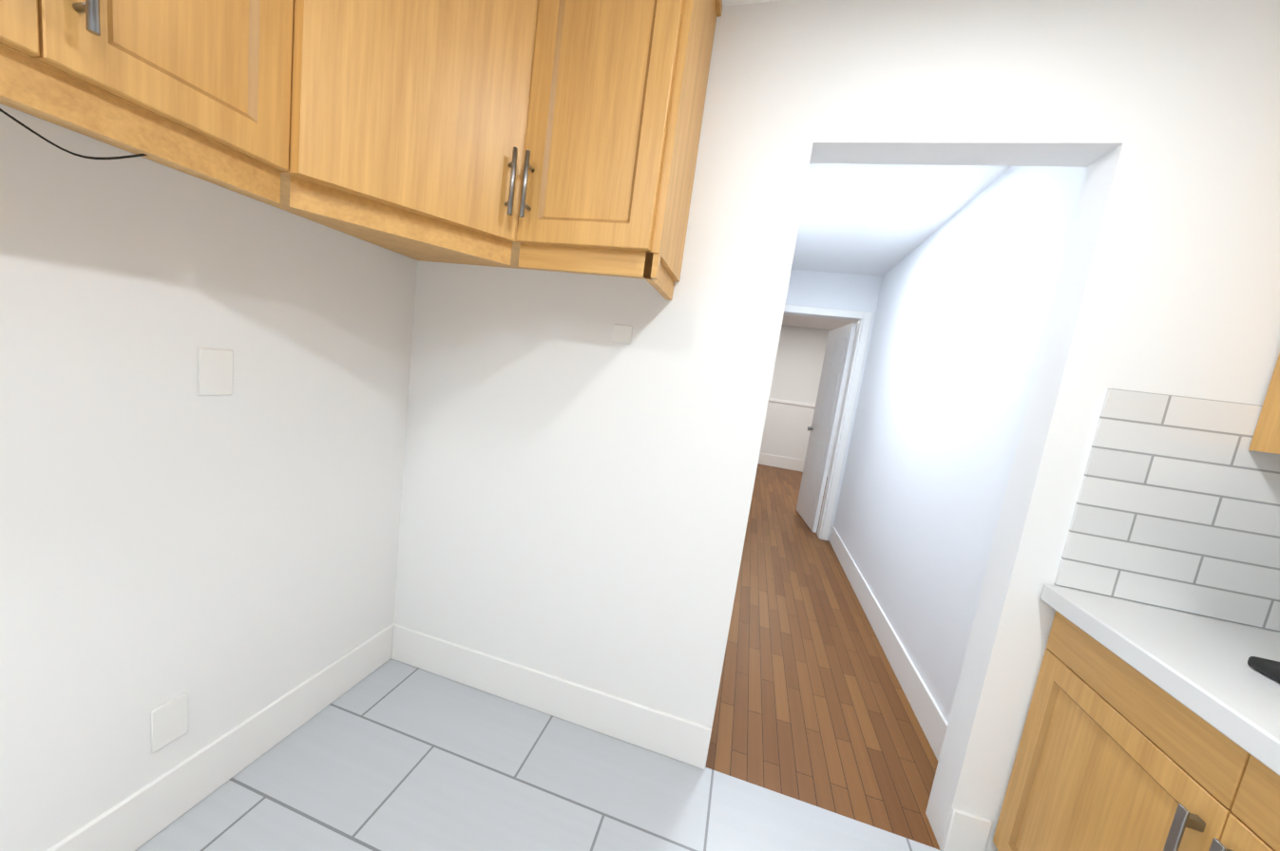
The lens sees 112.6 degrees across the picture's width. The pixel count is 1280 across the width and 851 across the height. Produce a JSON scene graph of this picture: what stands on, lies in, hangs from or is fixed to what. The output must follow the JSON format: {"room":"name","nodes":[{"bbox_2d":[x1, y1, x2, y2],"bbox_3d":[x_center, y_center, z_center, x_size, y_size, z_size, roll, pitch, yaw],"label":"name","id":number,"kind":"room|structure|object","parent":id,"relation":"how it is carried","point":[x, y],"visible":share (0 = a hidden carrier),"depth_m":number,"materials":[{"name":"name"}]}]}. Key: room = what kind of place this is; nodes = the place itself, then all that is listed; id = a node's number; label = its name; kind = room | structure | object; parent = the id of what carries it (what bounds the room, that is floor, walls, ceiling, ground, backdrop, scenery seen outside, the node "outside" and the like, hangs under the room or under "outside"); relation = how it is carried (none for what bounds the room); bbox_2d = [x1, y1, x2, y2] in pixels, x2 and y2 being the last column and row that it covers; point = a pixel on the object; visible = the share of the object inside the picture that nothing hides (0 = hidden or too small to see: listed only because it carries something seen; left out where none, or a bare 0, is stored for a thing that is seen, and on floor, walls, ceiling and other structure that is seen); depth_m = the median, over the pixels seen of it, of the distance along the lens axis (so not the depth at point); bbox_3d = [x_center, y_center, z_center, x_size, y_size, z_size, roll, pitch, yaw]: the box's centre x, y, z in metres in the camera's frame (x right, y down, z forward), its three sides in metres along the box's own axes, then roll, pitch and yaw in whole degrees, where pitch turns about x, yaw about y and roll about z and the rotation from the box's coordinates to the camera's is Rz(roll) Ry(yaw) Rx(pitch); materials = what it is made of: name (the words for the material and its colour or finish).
{"room":"kitchen","nodes":[
{"label":"kitchen","id":0,"kind":"room"},
{"bbox_2d":[0,103,417,850],"bbox_3d":[-1.571,-0.007,-0.695,0.100,2.430,5.160,9,7,14],"label":"wall","id":1,"kind":"structure","parent":0,"point":[226,563],"depth_m":1.00,"materials":[{"name":"white paint"}]},
{"bbox_2d":[0,0,296,182],"bbox_3d":[-0.886,-0.900,0.548,0.328,0.798,0.621,9,7,14],"label":"upper cabinet","id":2,"kind":"object","parent":1,"relation":"attached to","point":[200,88],"depth_m":0.68,"materials":[{"name":"brown wood"}]},
{"bbox_2d":[0,108,147,159],"bbox_3d":[-1.011,-0.509,0.752,0.043,0.053,0.222,9,7,14],"label":"cord","id":3,"kind":"object","parent":2,"relation":"attached to","point":[61,148],"visible":0.92,"depth_m":0.76,"materials":[{"name":"black plastic"}]},
{"bbox_2d":[151,692,188,753],"bbox_3d":[-1.198,0.756,1.087,0.006,0.115,0.070,9,7,14],"label":"electrical outlet","id":4,"kind":"object","parent":1,"relation":"attached to","point":[169,721],"visible":1,"depth_m":1.08,"materials":[{"name":"white plastic"}]},
{"bbox_2d":[197,347,233,396],"bbox_3d":[-1.055,-0.132,1.063,0.006,0.115,0.070,9,7,14],"label":"electrical outlet","id":5,"kind":"object","parent":1,"relation":"attached to","point":[215,372],"visible":1,"depth_m":1.06,"materials":[{"name":"white plastic"}]},
{"bbox_2d":[46,624,392,850],"bbox_3d":[-1.401,1.029,0.434,0.017,0.155,2.840,9,7,14],"label":"baseboard","id":6,"kind":"structure","parent":1,"relation":"attached to","point":[138,819],"depth_m":1.21,"materials":[{"name":"white paint"}]},
{"bbox_2d":[210,0,562,272],"bbox_3d":[-0.575,-0.934,1.148,0.627,0.798,0.698,9,7,14],"label":"upper cabinet","id":7,"kind":"object","parent":1,"relation":"attached to","point":[410,121],"depth_m":0.97,"materials":[{"name":"brown wood"}]},
{"bbox_2d":[134,463,941,850],"bbox_3d":[0.840,1.255,2.074,3.800,0.100,11.500,9,7,14],"label":"floor","id":8,"kind":"structure","parent":0,"point":[391,754],"depth_m":1.45,"materials":[{"name":"tile"}]},
{"bbox_2d":[993,611,1279,850],"bbox_3d":[1.242,0.998,0.699,0.634,0.856,0.953,9,7,14],"label":"base cabinet","id":9,"kind":"object","parent":8,"relation":"on","point":[1115,753],"visible":0.81,"depth_m":0.94,"materials":[{"name":"brown wood"}]},
{"bbox_2d":[1040,584,1279,776],"bbox_3d":[1.299,0.552,0.645,0.646,0.048,0.956,9,7,14],"label":"countertop","id":10,"kind":"structure","parent":9,"relation":"on","point":[1200,667],"depth_m":0.89,"materials":[{"name":"white stone"}]},
{"bbox_2d":[1247,656,1279,683],"bbox_3d":[1.399,0.380,0.699,0.433,0.300,0.230,9,7,14],"label":"coffee maker","id":11,"kind":"object","parent":10,"relation":"on","point":[1270,669],"visible":1,"depth_m":0.84,"materials":[{"name":"black plastic"}]},
{"bbox_2d":[759,324,856,464],"bbox_3d":[2.462,-0.488,7.405,3.600,2.430,0.100,9,7,14],"label":"wall","id":12,"kind":"structure","parent":0,"point":[799,361],"depth_m":7.30,"materials":[{"name":"white paint"}]},
{"bbox_2d":[757,398,840,475],"bbox_3d":[2.362,0.137,7.426,3.600,1.170,0.020,9,7,14],"label":"trim","id":13,"kind":"structure","parent":12,"relation":"attached to","point":[780,462],"depth_m":7.41,"materials":[{"name":"white paint"}]},
{"bbox_2d":[783,269,882,540],"bbox_3d":[1.529,-0.187,4.034,1.120,2.430,0.120,9,7,14],"label":"wall","id":14,"kind":"structure","parent":0,"point":[850,292],"depth_m":3.83,"materials":[{"name":"white paint"}]},
{"bbox_2d":[796,323,857,533],"bbox_3d":[1.865,0.008,4.404,0.168,2.020,0.729,9,7,14],"label":"door","id":15,"kind":"structure","parent":14,"relation":"in","point":[822,429],"depth_m":4.28,"materials":[{"name":"white wood"}]},
{"bbox_2d":[783,304,873,540],"bbox_3d":[1.506,-0.031,4.045,0.868,2.115,0.138,9,7,14],"label":"door frame","id":16,"kind":"structure","parent":14,"relation":"attached to","point":[843,430],"depth_m":3.89,"materials":[{"name":"white paint"}]},
{"bbox_2d":[393,0,1279,850],"bbox_3d":[0.460,0.004,1.385,2.800,2.430,0.120,9,7,14],"label":"wall","id":17,"kind":"structure","parent":0,"point":[578,488],"depth_m":1.27,"materials":[{"name":"white paint"}]},
{"bbox_2d":[392,623,711,769],"bbox_3d":[-0.392,1.014,1.633,1.313,0.155,0.014,9,7,14],"label":"baseboard","id":18,"kind":"structure","parent":17,"relation":"attached to","point":[672,736],"depth_m":1.60,"materials":[{"name":"white paint"}]},
{"bbox_2d":[520,0,722,288],"bbox_3d":[-0.051,-0.870,1.206,0.393,0.798,0.329,9,7,14],"label":"upper cabinet","id":19,"kind":"object","parent":17,"relation":"attached to","point":[562,136],"depth_m":1.07,"materials":[{"name":"brown wood"}]},
{"bbox_2d":[611,324,632,344],"bbox_3d":[-0.059,-0.305,1.428,0.065,0.060,0.006,9,7,14],"label":"electrical outlet","id":20,"kind":"object","parent":17,"relation":"attached to","point":[621,334],"visible":1,"depth_m":1.43,"materials":[{"name":"white plastic"}]},
{"bbox_2d":[1054,388,1279,632],"bbox_3d":[1.476,0.220,1.069,0.616,0.545,0.008,9,7,14],"label":"backsplash","id":21,"kind":"structure","parent":17,"relation":"attached to","point":[1177,506],"depth_m":1.09,"materials":[{"name":"tile"}]},
{"bbox_2d":[1248,353,1279,454],"bbox_3d":[1.561,-0.413,0.485,0.372,1.088,0.956,9,7,14],"label":"upper cabinet","id":22,"kind":"object","parent":17,"relation":"attached to","point":[1266,437],"visible":1,"depth_m":1.01,"materials":[{"name":"brown wood"}]},
{"bbox_2d":[722,0,1011,332],"bbox_3d":[1.178,-1.232,1.758,3.800,0.100,11.500,9,7,14],"label":"ceiling","id":23,"kind":"structure","parent":0,"point":[876,219],"depth_m":2.47,"materials":[{"name":"white paint"}]},
{"bbox_2d":[833,166,1086,723],"bbox_3d":[1.655,0.019,2.545,0.100,2.430,2.720,9,7,14],"label":"wall","id":24,"kind":"structure","parent":0,"point":[966,296],"depth_m":2.01,"materials":[{"name":"white paint"}]},
{"bbox_2d":[829,526,948,762],"bbox_3d":[1.448,1.129,2.696,0.014,0.155,2.690,9,7,14],"label":"baseboard","id":25,"kind":"structure","parent":24,"relation":"attached to","point":[932,721],"depth_m":2.10,"materials":[{"name":"white paint"}]}
]}

